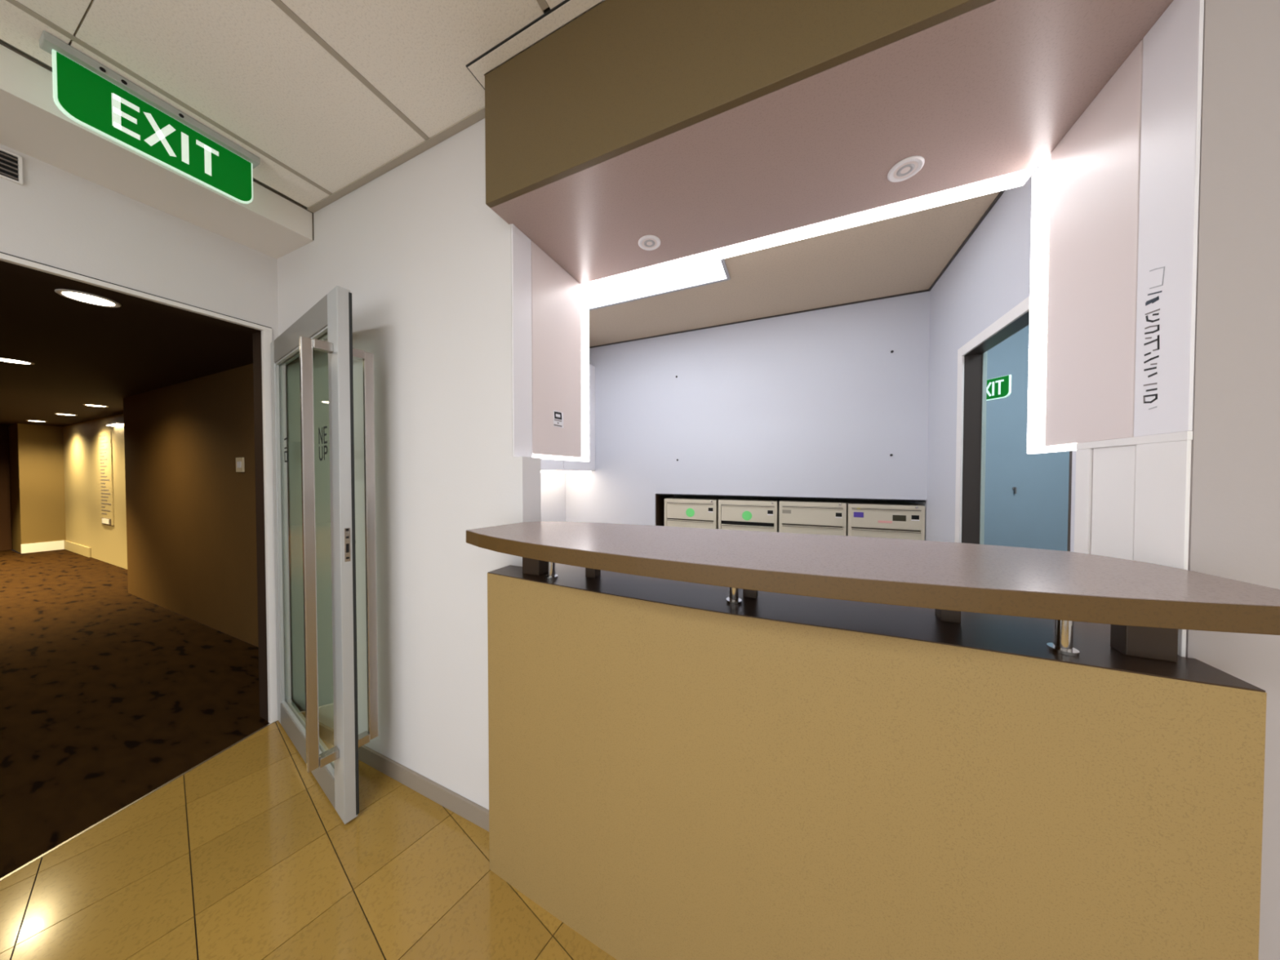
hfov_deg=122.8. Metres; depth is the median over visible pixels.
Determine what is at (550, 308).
panel
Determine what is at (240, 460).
light switch
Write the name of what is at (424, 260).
wall
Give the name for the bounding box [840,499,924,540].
equipment unit
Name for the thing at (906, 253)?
ceiling
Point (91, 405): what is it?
recessed light
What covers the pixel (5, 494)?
wall
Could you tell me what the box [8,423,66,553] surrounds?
wall
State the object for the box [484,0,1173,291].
bulkhead
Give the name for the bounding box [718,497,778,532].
filing cabinet
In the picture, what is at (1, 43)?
trim
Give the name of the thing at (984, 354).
trim
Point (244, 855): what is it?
floor
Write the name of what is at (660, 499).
trim
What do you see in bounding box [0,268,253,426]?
ceiling
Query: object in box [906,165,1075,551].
wall
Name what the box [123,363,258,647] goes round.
wall
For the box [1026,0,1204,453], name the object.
panel
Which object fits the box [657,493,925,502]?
trim
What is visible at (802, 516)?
filing cabinet
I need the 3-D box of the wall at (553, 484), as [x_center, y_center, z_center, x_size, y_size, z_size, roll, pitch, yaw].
[-1.283,-0.030,2.890,0.100,2.709,2.095,0,1,24]
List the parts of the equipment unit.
drawer, drawer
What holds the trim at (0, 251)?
attached to the wall at (59, 218)
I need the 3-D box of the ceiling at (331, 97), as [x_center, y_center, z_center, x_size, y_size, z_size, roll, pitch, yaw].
[-0.235,-1.355,-1.021,5.630,0.083,3.985,0,1,24]
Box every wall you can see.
[0,143,278,341]
[0,425,12,551]
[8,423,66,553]
[62,413,127,568]
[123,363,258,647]
[276,118,541,809]
[541,472,565,521]
[565,291,929,525]
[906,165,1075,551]
[983,324,1069,551]
[1186,0,1279,959]
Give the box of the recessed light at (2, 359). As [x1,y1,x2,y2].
[0,357,35,364]
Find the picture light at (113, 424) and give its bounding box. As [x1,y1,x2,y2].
[106,421,124,426]
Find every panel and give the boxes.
[511,223,589,461]
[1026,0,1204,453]
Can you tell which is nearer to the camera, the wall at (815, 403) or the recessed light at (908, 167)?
the recessed light at (908, 167)
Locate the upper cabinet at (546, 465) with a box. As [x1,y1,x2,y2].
[540,364,595,472]
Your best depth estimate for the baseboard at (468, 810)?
1.50 m
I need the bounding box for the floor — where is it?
[0,549,616,959]
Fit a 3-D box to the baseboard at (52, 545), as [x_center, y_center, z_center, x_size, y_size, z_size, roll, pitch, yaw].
[-10.598,1.188,6.199,0.023,0.160,0.390,0,1,24]
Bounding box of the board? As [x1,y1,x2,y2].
[98,431,114,525]
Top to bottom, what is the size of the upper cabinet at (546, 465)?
1.115 m
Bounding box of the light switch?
[235,457,244,471]
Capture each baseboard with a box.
[20,540,64,553]
[64,540,90,557]
[300,711,488,831]
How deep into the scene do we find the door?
1.37 m
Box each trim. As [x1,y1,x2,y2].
[0,41,312,213]
[0,251,271,328]
[0,253,277,723]
[0,720,278,881]
[311,213,314,239]
[589,288,929,348]
[655,493,674,525]
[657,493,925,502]
[928,190,1004,290]
[955,295,1030,542]
[979,351,986,544]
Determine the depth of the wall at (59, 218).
1.50 m
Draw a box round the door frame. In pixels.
[961,311,1072,551]
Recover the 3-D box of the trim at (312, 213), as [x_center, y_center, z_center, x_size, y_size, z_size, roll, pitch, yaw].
[-1.670,-1.295,1.783,0.005,0.140,0.004,0,1,24]
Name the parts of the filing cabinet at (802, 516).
drawer, drawer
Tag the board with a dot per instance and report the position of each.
(105, 451)
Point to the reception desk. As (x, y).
(678, 771)
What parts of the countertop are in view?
chrome post, chrome post, chrome post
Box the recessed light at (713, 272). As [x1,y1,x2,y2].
[580,258,730,310]
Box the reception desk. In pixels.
[487,563,1266,959]
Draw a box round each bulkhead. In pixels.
[0,44,313,258]
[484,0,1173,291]
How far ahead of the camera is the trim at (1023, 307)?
2.02 m
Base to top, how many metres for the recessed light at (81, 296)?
0.006 m
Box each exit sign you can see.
[39,30,260,204]
[986,374,1011,400]
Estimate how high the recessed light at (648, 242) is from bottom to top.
0.006 m
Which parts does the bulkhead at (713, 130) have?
panel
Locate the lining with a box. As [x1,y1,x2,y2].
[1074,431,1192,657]
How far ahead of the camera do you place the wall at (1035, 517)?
3.25 m
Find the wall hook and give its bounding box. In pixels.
[1012,486,1017,493]
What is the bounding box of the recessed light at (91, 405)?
[83,404,108,407]
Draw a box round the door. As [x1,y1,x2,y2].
[271,285,378,824]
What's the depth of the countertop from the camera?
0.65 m
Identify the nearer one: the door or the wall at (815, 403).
the door
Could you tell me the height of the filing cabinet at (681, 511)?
1.136 m
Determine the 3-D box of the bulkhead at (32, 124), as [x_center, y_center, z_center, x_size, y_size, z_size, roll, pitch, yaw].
[-2.642,-1.264,0.035,0.375,0.142,3.984,0,1,24]
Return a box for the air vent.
[0,147,22,185]
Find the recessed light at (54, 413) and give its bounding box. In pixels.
[53,413,77,415]
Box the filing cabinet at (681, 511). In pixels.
[664,495,724,528]
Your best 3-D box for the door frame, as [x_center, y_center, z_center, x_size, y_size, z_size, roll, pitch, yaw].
[1.746,0.313,1.617,0.104,2.067,0.876,0,1,24]
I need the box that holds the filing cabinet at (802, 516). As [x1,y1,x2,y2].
[778,497,846,535]
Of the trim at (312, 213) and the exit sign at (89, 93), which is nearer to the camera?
the exit sign at (89, 93)
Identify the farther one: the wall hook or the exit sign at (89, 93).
the wall hook
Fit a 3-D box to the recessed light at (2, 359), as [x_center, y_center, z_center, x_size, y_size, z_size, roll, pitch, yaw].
[-4.788,-0.908,2.661,0.176,0.006,0.176,0,1,24]
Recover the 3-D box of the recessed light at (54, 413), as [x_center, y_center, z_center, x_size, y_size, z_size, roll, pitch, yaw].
[-8.322,-0.950,5.061,0.176,0.006,0.176,0,1,24]
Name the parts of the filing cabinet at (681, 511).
drawer, drawer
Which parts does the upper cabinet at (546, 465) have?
cupboard door, cupboard door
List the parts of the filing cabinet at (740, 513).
drawer, drawer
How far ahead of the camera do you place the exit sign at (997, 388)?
2.20 m
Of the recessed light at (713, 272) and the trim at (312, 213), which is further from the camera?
the recessed light at (713, 272)
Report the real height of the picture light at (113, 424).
0.032 m
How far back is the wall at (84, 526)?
5.66 m
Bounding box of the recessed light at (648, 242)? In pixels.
[638,235,660,250]
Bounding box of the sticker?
[553,409,563,427]
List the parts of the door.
rail, rail, pull handle, lock plate, pull handle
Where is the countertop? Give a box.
[466,521,1279,662]
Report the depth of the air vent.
1.28 m
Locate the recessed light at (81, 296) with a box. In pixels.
[54,288,121,307]
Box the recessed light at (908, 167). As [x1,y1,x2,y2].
[887,155,924,182]
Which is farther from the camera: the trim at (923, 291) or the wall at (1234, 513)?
the trim at (923, 291)
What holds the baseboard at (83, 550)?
attached to the wall at (84, 526)
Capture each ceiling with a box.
[0,0,605,213]
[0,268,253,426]
[589,191,1000,346]
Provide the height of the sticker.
0.068 m
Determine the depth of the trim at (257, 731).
1.42 m
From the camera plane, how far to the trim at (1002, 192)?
1.94 m

